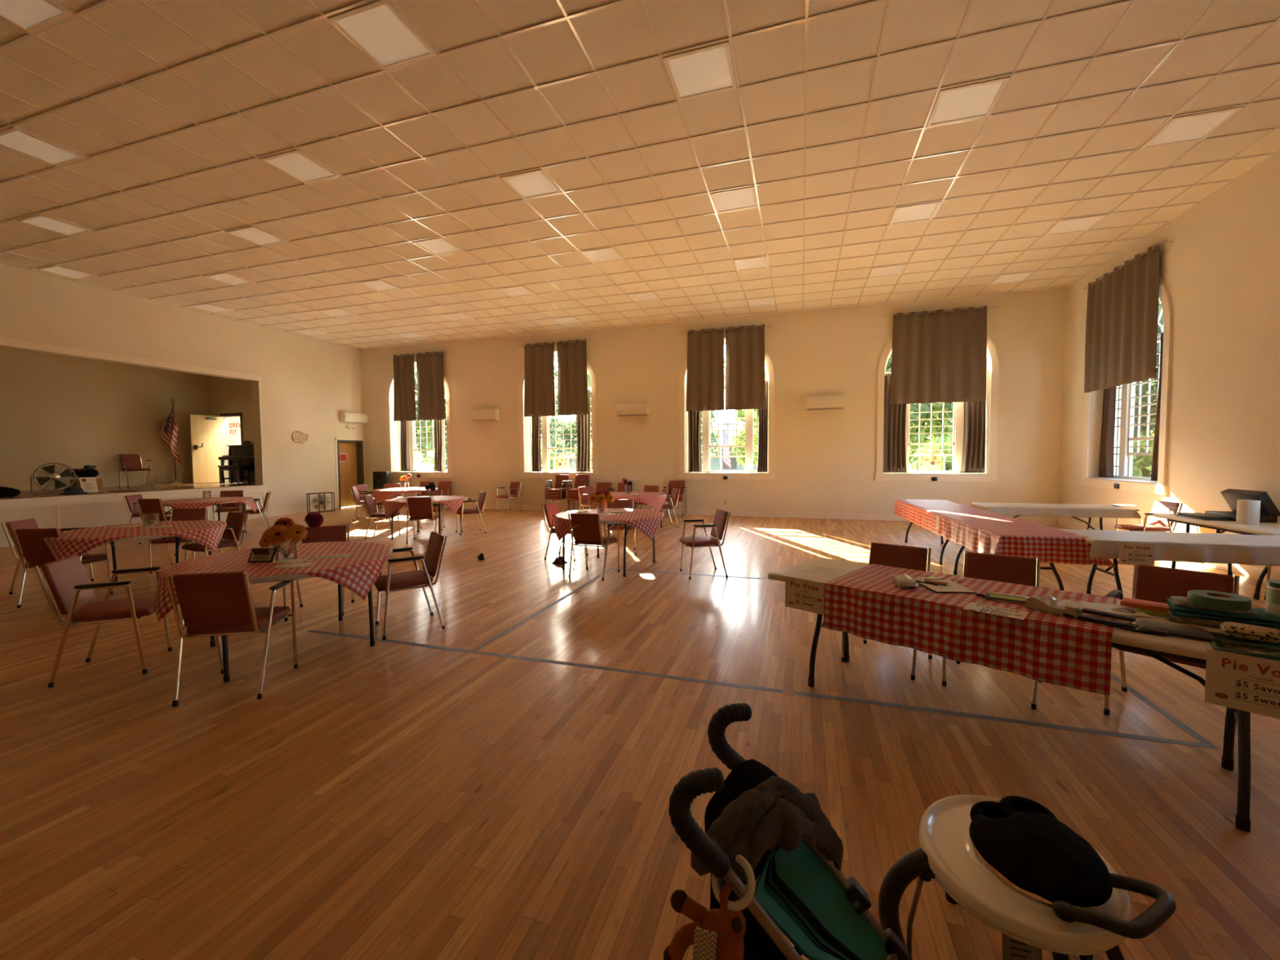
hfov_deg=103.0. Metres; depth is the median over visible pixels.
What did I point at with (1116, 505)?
paper plates
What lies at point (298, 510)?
baseboard
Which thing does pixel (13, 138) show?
recessed light
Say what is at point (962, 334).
curtain
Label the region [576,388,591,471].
curtain
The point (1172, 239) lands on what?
curtain rod
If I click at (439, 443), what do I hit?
curtain
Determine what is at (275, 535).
flower
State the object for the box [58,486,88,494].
sun hat
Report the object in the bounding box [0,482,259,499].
floor
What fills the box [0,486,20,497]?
bag
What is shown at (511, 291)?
diffuser
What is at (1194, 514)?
serving tray
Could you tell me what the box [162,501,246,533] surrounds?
round table
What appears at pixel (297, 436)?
wall plaque
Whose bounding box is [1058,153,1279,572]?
wall
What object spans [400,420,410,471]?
curtain
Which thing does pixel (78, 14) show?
ceiling grid
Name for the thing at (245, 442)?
felt hat
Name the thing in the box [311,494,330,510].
grille
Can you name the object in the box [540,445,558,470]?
tree
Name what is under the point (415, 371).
tree
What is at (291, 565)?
paper napkin
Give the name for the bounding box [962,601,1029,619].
sign
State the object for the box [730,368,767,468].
tree
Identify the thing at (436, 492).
armchair
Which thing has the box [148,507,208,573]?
armchair
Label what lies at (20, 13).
diffuser
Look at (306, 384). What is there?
wall
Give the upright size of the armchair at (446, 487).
0.838 m
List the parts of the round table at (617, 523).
leg, leg, leg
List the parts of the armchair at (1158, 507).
seat, leg, backrest, leg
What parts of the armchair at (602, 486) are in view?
backrest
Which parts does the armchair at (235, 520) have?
leg, leg, seat, backrest, leg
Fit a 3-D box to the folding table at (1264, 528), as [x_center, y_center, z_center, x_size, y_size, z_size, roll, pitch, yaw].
[6.965,0.862,5.871,0.740,0.740,1.830,0,3,18]
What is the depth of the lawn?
126.18 m
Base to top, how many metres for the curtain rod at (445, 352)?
0.080 m
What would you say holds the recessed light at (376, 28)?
in the ceiling
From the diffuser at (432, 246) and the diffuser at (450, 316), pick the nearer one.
the diffuser at (432, 246)
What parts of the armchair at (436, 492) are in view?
backrest, seat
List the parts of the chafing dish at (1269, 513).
lid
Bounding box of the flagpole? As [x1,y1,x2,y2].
[720,409,731,470]
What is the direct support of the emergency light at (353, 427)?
attached to the wall at (306, 384)
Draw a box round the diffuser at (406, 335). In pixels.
[400,333,424,337]
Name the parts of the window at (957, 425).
frame, sill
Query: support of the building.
on the lawn
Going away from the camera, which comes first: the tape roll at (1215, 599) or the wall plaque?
the tape roll at (1215, 599)
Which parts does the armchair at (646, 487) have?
seat, backrest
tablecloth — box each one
[42,520,226,560]
[155,541,391,622]
[161,497,257,512]
[372,487,431,507]
[382,495,465,519]
[553,508,663,541]
[600,491,666,511]
[823,564,1119,695]
[893,498,1006,533]
[936,514,1115,567]
[970,502,1141,518]
[1058,528,1279,565]
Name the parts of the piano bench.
leg, leg, bench seat, leg, leg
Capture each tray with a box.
[918,794,1132,952]
[1175,514,1231,520]
[1176,512,1229,518]
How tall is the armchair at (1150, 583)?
0.838 m
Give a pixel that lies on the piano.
(238, 455)
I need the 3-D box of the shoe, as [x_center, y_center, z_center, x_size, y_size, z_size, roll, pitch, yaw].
[-2.449,1.154,7.818,0.088,0.104,0.261,-2,3,-24]
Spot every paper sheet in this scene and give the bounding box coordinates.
[106,524,146,528]
[140,524,173,528]
[804,565,853,576]
[1056,599,1086,608]
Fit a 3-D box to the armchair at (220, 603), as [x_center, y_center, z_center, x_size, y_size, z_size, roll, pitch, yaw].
[-2.740,0.990,3.456,0.568,0.838,0.577,-1,3,-10]
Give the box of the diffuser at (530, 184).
[505,172,557,197]
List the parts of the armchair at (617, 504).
leg, seat, backrest, leg, leg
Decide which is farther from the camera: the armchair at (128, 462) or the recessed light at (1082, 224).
the armchair at (128, 462)
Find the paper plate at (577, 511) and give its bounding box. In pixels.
[573,510,588,512]
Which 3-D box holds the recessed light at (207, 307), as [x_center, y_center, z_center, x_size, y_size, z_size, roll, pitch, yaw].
[-9.957,-3.993,11.829,0.576,0.022,0.576,0,3,18]
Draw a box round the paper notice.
[79,476,98,492]
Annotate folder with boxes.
[1208,631,1279,661]
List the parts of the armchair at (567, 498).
seat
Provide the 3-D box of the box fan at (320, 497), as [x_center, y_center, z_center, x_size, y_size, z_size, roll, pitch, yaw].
[-9.228,0.649,14.719,0.187,0.561,0.661,2,3,40]
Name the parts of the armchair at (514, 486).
seat, backrest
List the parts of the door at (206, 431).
handle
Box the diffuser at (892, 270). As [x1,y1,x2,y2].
[871,265,903,276]
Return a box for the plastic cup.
[1168,506,1177,514]
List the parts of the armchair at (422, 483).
backrest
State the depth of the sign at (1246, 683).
2.00 m
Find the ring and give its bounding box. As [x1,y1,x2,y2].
[711,854,755,911]
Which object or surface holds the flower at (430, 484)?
in the flower vase
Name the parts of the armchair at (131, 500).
leg, backrest, seat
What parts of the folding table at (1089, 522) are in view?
leg, leg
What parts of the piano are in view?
leg, panel, lid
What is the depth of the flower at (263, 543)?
3.98 m
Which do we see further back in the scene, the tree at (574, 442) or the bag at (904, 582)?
the tree at (574, 442)
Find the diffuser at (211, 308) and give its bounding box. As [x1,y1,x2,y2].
[193,304,227,311]
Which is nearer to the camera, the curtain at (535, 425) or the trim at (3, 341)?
the trim at (3, 341)
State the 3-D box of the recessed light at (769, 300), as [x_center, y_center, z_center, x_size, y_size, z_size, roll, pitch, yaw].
[2.770,-4.070,11.634,0.576,0.022,0.576,0,3,18]
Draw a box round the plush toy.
[663,881,746,959]
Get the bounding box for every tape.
[306,630,782,693]
[473,568,612,650]
[610,568,770,579]
[793,691,1219,749]
[1111,672,1212,743]
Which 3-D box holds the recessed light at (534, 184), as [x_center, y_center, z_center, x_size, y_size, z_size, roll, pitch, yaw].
[-1.393,-3.808,6.565,0.576,0.022,0.576,0,3,18]
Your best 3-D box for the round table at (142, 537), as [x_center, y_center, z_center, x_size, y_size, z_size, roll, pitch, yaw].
[-5.836,0.943,5.993,1.530,0.740,1.530,-1,3,-22]
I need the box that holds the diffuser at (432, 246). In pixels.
[417,239,459,253]
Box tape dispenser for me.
[1024,595,1083,618]
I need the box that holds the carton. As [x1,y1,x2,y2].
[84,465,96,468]
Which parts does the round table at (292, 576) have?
leg, leg, leg, leg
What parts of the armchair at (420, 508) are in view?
leg, leg, backrest, seat rail, seat, leg, leg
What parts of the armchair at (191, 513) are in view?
leg, leg, seat, seat rail, backrest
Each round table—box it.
[108,521,226,582]
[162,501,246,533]
[163,546,392,682]
[379,487,438,519]
[387,496,468,539]
[562,511,663,577]
[600,491,664,533]
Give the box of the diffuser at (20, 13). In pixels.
[0,0,62,27]
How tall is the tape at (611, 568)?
0.001 m
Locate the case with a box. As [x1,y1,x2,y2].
[1220,621,1279,644]
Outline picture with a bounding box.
[1214,693,1228,698]
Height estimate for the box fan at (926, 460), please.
0.515 m
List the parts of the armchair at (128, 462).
leg, leg, backrest, seat, leg, leg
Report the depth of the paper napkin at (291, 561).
3.99 m
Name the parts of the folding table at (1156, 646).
leg, leg, frame rail, leg, leg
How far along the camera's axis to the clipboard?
3.06 m
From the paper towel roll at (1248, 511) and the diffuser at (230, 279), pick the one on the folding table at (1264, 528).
the paper towel roll at (1248, 511)
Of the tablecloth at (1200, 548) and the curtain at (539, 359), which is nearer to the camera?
the tablecloth at (1200, 548)
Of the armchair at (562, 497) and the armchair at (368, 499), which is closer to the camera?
the armchair at (368, 499)
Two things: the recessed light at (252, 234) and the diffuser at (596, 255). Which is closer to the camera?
the recessed light at (252, 234)
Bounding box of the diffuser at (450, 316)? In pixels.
[442,313,469,319]
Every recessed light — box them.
[0,0,73,34]
[0,126,86,167]
[16,213,93,236]
[36,265,97,279]
[189,303,233,313]
[203,272,256,285]
[224,226,288,246]
[259,149,340,184]
[290,328,325,335]
[318,308,357,317]
[327,0,436,71]
[356,279,401,292]
[396,332,427,338]
[411,236,464,255]
[439,312,473,320]
[497,285,535,297]
[499,168,562,199]
[551,316,582,324]
[580,246,623,263]
[626,291,659,302]
[662,40,737,102]
[710,186,757,213]
[733,255,768,271]
[746,297,774,306]
[868,263,906,278]
[888,200,941,225]
[926,75,1010,127]
[989,271,1035,284]
[1043,213,1107,236]
[1138,105,1245,150]
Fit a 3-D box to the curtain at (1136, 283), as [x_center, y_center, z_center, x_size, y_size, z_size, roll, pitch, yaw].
[8.159,-2.647,8.396,0.092,2.078,1.089,0,3,18]
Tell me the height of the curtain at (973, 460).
2.345 m
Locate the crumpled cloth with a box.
[551,555,567,564]
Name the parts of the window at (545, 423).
sill, frame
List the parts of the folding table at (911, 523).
leg, leg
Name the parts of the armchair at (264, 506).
seat, leg, leg, backrest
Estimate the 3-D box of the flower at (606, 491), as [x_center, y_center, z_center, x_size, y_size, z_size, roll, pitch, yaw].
[-0.475,0.302,7.231,0.146,0.326,0.064,-2,3,-25]
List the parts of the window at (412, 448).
sill, frame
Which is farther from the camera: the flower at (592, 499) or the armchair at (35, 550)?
the flower at (592, 499)
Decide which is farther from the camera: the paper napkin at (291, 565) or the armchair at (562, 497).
the armchair at (562, 497)
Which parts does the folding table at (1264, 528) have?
leg, frame rail, leg, leg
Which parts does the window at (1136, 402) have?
sill, frame, glass pane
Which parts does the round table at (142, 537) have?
leg, leg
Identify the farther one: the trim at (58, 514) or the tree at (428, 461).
the tree at (428, 461)
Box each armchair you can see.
[0,518,93,595]
[9,528,112,608]
[33,555,172,688]
[117,453,153,487]
[122,493,171,524]
[135,498,173,544]
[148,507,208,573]
[165,571,297,706]
[181,511,248,560]
[212,490,247,526]
[237,491,271,531]
[283,524,354,621]
[350,486,377,520]
[353,484,383,516]
[361,493,400,539]
[373,530,447,639]
[383,483,404,514]
[405,497,441,543]
[414,480,435,496]
[416,489,444,530]
[437,480,453,510]
[455,491,487,535]
[496,481,521,512]
[542,502,588,561]
[544,479,570,507]
[544,485,569,511]
[544,488,569,513]
[545,474,570,505]
[564,488,583,511]
[565,475,590,504]
[565,480,588,510]
[565,480,591,509]
[568,512,619,580]
[577,486,598,509]
[594,482,612,508]
[603,499,637,555]
[609,482,633,492]
[633,484,660,511]
[650,488,679,527]
[662,483,685,517]
[663,480,687,515]
[679,508,730,579]
[841,542,932,679]
[942,551,1049,710]
[1103,563,1239,721]
[1114,500,1183,532]
[1263,565,1271,599]
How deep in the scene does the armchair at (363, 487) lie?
13.74 m
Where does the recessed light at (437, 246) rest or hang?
in the ceiling
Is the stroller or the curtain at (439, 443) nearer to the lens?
the stroller
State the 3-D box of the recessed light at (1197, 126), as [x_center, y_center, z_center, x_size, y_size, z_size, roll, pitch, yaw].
[5.949,-3.809,5.519,0.576,0.022,0.576,0,3,18]
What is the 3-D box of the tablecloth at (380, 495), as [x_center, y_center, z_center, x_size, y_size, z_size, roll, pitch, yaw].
[-6.151,0.439,13.261,1.481,0.414,1.510,-2,3,-25]
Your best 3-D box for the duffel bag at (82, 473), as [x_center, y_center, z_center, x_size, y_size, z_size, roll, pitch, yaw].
[-11.950,-0.169,10.963,0.317,0.298,0.460,0,3,8]
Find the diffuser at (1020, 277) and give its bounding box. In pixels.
[993,272,1031,283]
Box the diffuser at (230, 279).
[208,274,251,284]
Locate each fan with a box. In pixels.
[30,462,78,494]
[306,492,334,512]
[553,454,568,472]
[919,451,945,473]
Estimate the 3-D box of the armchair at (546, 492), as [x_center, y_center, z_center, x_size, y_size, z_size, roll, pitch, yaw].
[-2.261,0.355,13.997,0.568,0.838,0.577,1,3,24]
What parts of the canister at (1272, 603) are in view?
can lid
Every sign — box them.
[247,547,275,562]
[339,453,346,462]
[785,576,824,614]
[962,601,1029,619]
[1118,542,1155,565]
[1204,648,1279,719]
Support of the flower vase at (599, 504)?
on the tablecloth at (637, 518)
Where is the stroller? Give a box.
[668,702,909,959]
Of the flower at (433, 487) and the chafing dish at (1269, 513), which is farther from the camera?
the flower at (433, 487)
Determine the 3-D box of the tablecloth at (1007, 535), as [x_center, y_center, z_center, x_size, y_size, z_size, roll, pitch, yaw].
[4.179,0.645,5.797,0.992,0.276,1.968,0,3,15]
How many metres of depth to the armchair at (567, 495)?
13.62 m
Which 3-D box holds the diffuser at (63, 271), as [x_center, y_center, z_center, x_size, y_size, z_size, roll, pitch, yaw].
[-10.692,-3.884,9.507,0.504,0.009,0.504,0,3,18]
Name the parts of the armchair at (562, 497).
seat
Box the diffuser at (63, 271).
[42,266,92,278]
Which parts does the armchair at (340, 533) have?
leg, leg, backrest, leg, leg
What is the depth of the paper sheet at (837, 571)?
3.56 m
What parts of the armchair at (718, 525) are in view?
leg, leg, armrest, seat, armrest, leg, backrest, leg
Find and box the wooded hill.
[446,416,949,469]
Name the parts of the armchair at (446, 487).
backrest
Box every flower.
[258,535,285,557]
[261,525,285,556]
[264,524,289,558]
[274,517,294,556]
[285,524,307,557]
[287,511,323,556]
[428,482,435,486]
[430,485,435,494]
[588,493,600,511]
[594,489,603,506]
[595,493,606,512]
[601,489,611,510]
[601,493,614,511]
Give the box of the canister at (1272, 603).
[1265,579,1279,616]
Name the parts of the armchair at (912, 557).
leg, backrest, leg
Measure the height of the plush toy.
0.269 m
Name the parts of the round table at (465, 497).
leg, leg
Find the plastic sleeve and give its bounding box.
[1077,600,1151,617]
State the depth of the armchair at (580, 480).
14.01 m
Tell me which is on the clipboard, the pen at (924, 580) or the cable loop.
the pen at (924, 580)
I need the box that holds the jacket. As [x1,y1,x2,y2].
[690,776,843,881]
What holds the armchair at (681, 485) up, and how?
on the armchair at (667, 500)
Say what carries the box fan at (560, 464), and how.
on the window at (545, 423)
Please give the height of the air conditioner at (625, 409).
0.343 m
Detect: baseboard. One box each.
[268,503,338,516]
[403,503,1058,525]
[1058,518,1279,582]
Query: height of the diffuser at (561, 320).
0.009 m
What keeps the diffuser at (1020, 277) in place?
attached to the recessed light at (1020, 277)
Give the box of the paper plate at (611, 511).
[610,511,626,512]
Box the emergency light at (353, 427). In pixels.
[346,425,355,429]
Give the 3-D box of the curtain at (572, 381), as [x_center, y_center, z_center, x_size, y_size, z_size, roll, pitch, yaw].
[-1.883,-2.847,14.191,0.968,2.078,0.092,0,3,18]
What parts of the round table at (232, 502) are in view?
leg, leg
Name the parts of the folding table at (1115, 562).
leg, leg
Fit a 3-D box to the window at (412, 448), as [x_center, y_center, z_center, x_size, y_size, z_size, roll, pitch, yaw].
[-6.900,-1.958,16.116,2.480,3.735,0.432,0,3,18]
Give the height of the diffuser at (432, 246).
0.009 m
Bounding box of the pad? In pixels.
[985,592,1031,604]
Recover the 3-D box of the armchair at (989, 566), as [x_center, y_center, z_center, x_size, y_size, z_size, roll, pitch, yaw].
[2.383,0.957,3.425,0.568,0.838,0.577,2,4,41]
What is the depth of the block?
2.56 m
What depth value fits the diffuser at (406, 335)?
14.59 m
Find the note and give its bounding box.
[936,515,938,528]
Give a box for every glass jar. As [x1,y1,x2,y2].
[142,512,159,526]
[202,490,211,498]
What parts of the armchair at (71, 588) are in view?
leg, backrest, leg, armrest, seat, leg, armrest, leg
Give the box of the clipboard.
[914,577,977,593]
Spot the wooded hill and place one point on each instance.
(566, 420)
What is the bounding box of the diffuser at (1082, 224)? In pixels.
[1048,216,1102,234]
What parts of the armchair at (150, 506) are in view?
backrest, seat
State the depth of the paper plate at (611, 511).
7.36 m
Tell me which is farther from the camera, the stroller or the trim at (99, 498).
the trim at (99, 498)
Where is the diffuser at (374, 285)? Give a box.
[360,280,395,290]
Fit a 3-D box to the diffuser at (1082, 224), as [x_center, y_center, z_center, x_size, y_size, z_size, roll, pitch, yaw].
[6.684,-3.925,7.841,0.504,0.009,0.504,0,3,18]
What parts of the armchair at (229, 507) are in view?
leg, seat, backrest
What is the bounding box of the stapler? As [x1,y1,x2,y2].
[1062,604,1136,628]
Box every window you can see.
[385,357,453,477]
[518,346,598,478]
[678,333,775,479]
[875,334,999,481]
[1080,276,1173,494]
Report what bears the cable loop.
on the tablecloth at (866, 602)
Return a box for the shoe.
[477,553,484,559]
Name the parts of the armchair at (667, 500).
seat, leg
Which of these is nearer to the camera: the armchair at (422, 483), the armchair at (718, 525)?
the armchair at (718, 525)
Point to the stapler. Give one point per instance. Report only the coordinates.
(1117, 620)
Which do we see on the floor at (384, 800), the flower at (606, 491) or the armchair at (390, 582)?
the armchair at (390, 582)
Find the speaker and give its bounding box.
[373,471,390,507]
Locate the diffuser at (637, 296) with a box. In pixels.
[629,293,657,301]
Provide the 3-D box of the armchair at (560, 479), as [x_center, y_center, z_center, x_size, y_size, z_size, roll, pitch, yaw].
[-2.254,0.283,14.004,0.568,0.838,0.577,1,3,24]
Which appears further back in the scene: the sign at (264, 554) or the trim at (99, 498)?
the trim at (99, 498)
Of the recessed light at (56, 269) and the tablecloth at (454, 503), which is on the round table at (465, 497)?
the tablecloth at (454, 503)
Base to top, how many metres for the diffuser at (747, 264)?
0.009 m
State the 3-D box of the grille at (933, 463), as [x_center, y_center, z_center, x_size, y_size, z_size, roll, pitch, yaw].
[6.775,-0.394,11.803,0.456,0.435,0.106,0,3,18]
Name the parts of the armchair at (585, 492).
backrest, seat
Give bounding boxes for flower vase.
[274,539,297,561]
[597,502,604,513]
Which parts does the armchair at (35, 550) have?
leg, backrest, seat, leg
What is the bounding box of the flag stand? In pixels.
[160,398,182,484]
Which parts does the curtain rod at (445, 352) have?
rod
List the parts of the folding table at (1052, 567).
leg, leg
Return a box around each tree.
[414,368,423,446]
[414,381,447,470]
[444,386,447,453]
[540,364,575,462]
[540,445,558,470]
[560,370,591,462]
[700,357,725,462]
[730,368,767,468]
[885,355,931,427]
[908,402,953,465]
[910,433,952,471]
[939,402,953,417]
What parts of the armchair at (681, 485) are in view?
seat, backrest, leg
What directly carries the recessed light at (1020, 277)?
in the ceiling
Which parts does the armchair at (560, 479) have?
seat, backrest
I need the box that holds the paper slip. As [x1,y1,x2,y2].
[309,554,349,559]
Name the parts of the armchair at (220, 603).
leg, backrest, leg, seat rail, seat, leg, armrest, leg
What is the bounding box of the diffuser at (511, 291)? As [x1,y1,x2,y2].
[501,287,531,296]
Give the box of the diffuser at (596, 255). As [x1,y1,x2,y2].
[583,248,620,262]
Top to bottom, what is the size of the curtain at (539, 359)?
2.078 m
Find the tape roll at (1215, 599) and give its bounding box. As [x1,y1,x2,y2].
[1186,589,1252,610]
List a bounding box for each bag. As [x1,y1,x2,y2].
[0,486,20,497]
[71,465,98,478]
[893,574,918,588]
[1111,608,1137,616]
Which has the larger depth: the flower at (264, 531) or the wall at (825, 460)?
the wall at (825, 460)
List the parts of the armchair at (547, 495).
seat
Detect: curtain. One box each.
[392,353,416,421]
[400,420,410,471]
[416,351,445,420]
[434,419,444,471]
[524,341,555,417]
[531,416,542,471]
[556,338,588,415]
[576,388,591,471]
[686,327,724,411]
[688,410,702,471]
[724,324,764,409]
[756,379,768,472]
[883,373,906,472]
[889,309,938,404]
[933,305,986,403]
[960,400,986,472]
[1084,267,1115,392]
[1098,386,1116,477]
[1111,243,1159,386]
[1151,333,1163,480]
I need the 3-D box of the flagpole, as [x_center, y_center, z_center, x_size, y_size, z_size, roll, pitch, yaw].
[5.651,-3.796,33.596,0.717,9.000,0.204,0,3,18]
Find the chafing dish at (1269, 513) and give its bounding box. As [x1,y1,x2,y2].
[1204,488,1279,522]
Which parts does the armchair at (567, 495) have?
seat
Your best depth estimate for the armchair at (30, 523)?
5.95 m
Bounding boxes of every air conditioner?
[339,411,368,424]
[470,408,499,421]
[616,402,649,416]
[805,395,844,410]
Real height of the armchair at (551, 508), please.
0.838 m
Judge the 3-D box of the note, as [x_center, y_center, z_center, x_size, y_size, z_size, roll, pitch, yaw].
[3.914,0.554,6.694,0.004,0.170,0.110,0,3,14]
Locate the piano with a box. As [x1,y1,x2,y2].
[218,444,255,483]
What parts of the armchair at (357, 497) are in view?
backrest, leg, seat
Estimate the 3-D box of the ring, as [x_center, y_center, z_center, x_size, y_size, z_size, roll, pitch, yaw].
[0.177,0.762,0.967,0.085,0.072,0.067,0,3,18]
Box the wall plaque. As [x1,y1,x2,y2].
[292,431,308,444]
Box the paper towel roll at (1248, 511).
[1235,499,1260,524]
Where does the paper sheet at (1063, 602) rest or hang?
on the tablecloth at (866, 602)
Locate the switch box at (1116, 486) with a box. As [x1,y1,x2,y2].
[1113,483,1119,488]
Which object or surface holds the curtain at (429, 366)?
hanging from the curtain rod at (445, 352)
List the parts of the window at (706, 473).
sill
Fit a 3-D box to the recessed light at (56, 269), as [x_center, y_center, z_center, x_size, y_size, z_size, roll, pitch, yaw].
[-10.692,-3.881,9.507,0.576,0.022,0.576,0,3,18]
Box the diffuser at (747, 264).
[736,257,765,270]
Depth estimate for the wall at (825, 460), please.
12.60 m
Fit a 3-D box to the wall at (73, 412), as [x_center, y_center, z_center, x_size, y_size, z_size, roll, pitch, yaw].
[-14.736,-1.546,10.026,0.200,3.740,11.400,0,3,18]
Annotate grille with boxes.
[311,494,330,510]
[554,457,567,471]
[921,453,942,472]
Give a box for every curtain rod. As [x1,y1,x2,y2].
[383,351,446,359]
[517,339,593,348]
[680,324,773,335]
[881,306,999,319]
[1084,238,1173,288]
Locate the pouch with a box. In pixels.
[1135,619,1214,640]
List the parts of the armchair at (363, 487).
backrest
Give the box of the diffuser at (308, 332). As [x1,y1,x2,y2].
[296,329,320,335]
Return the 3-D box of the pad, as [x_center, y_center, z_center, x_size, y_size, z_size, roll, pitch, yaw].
[2.070,0.652,2.800,0.280,0.016,0.170,1,3,35]
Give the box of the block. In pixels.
[1120,597,1169,617]
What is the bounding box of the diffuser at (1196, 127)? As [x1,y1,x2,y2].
[1146,110,1235,146]
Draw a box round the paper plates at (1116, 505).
[1111,504,1136,506]
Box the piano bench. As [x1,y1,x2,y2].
[217,465,250,484]
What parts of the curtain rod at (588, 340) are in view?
rod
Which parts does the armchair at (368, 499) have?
leg, backrest, leg, seat, leg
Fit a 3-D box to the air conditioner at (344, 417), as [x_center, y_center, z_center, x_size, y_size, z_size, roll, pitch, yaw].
[-9.068,-1.961,16.149,0.216,0.343,0.872,0,3,18]
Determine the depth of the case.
2.14 m
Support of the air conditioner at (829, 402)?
attached to the wall at (825, 460)
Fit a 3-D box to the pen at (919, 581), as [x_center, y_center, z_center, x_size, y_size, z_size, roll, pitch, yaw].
[1.775,0.636,3.136,0.011,0.011,0.153,-2,3,-37]
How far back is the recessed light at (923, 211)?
7.41 m
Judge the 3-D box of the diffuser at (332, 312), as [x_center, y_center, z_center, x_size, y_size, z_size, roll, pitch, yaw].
[-7.264,-4.035,12.255,0.504,0.009,0.504,0,3,18]
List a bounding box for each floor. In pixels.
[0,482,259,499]
[0,505,1279,959]
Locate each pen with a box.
[915,579,941,586]
[924,580,949,583]
[925,581,951,586]
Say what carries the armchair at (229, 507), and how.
on the floor at (384, 800)
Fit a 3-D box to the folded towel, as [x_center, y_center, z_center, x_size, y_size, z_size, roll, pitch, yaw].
[2.738,0.631,2.383,0.381,0.100,0.179,2,3,39]
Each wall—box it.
[0,263,364,547]
[0,347,208,490]
[206,375,253,444]
[228,416,240,444]
[360,288,1066,518]
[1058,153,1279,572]
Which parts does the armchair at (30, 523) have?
leg, backrest, armrest, leg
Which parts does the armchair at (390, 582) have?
leg, leg, armrest, seat, armrest, leg, leg, backrest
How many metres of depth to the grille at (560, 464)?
14.65 m
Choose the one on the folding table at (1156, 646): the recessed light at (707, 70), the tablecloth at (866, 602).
the tablecloth at (866, 602)
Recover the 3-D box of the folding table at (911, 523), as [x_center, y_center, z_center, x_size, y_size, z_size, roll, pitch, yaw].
[4.727,0.780,7.963,0.780,0.740,2.440,0,3,14]
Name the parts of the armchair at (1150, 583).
leg, armrest, leg, seat, backrest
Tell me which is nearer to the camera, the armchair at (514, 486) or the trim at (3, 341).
the trim at (3, 341)
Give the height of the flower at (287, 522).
0.322 m
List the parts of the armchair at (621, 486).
backrest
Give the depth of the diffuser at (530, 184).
6.56 m
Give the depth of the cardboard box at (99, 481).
11.06 m
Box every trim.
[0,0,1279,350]
[0,337,264,484]
[0,484,266,509]
[56,491,266,528]
[219,413,243,482]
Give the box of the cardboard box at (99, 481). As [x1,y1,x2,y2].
[70,478,102,491]
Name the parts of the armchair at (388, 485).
backrest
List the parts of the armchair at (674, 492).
seat, backrest, leg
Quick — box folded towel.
[1166,595,1279,631]
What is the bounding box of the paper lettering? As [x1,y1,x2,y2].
[228,422,239,434]
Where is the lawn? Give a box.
[416,461,915,471]
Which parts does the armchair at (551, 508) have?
leg, backrest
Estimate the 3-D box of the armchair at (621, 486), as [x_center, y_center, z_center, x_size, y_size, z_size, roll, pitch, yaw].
[-0.467,0.505,13.600,0.568,0.838,0.577,0,3,18]
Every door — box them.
[189,414,224,483]
[334,438,365,508]
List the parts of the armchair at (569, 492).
seat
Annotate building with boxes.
[540,424,756,470]
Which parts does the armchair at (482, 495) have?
leg, seat, leg, backrest, leg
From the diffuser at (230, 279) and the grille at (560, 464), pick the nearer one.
the diffuser at (230, 279)
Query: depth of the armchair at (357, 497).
12.67 m
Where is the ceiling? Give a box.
[0,0,1279,349]
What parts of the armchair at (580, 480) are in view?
seat, backrest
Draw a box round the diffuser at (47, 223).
[23,216,87,235]
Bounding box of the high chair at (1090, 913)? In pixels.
[878,794,1176,959]
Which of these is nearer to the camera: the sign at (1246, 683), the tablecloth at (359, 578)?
the sign at (1246, 683)
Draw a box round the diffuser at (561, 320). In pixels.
[555,317,579,324]
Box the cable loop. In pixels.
[1084,614,1168,635]
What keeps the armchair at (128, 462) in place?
on the floor at (24, 494)
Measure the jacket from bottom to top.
0.271 m
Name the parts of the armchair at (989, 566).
leg, backrest, leg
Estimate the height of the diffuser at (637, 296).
0.009 m
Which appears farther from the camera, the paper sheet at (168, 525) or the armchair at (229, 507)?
the armchair at (229, 507)
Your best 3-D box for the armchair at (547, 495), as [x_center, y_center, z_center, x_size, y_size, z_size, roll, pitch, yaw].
[-2.268,0.428,13.990,0.568,0.838,0.577,1,3,24]
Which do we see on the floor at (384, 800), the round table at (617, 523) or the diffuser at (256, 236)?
the round table at (617, 523)
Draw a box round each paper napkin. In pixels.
[271,562,314,568]
[273,559,305,563]
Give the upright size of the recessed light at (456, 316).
0.022 m
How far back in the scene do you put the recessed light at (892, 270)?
9.74 m
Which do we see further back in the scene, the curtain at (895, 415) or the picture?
the curtain at (895, 415)
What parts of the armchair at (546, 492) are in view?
seat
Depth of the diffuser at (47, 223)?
7.61 m
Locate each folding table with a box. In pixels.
[767,557,1279,832]
[904,522,949,564]
[953,546,1064,591]
[971,502,1103,530]
[1086,541,1123,599]
[1152,513,1279,599]
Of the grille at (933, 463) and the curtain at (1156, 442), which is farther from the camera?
the grille at (933, 463)
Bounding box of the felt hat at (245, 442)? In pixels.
[241,440,251,444]
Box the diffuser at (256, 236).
[231,228,283,244]
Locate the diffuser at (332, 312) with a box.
[323,309,353,315]
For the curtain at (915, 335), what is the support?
hanging from the curtain rod at (993, 308)
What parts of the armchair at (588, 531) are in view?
leg, leg, backrest, seat rail, seat, leg, leg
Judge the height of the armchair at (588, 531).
0.838 m

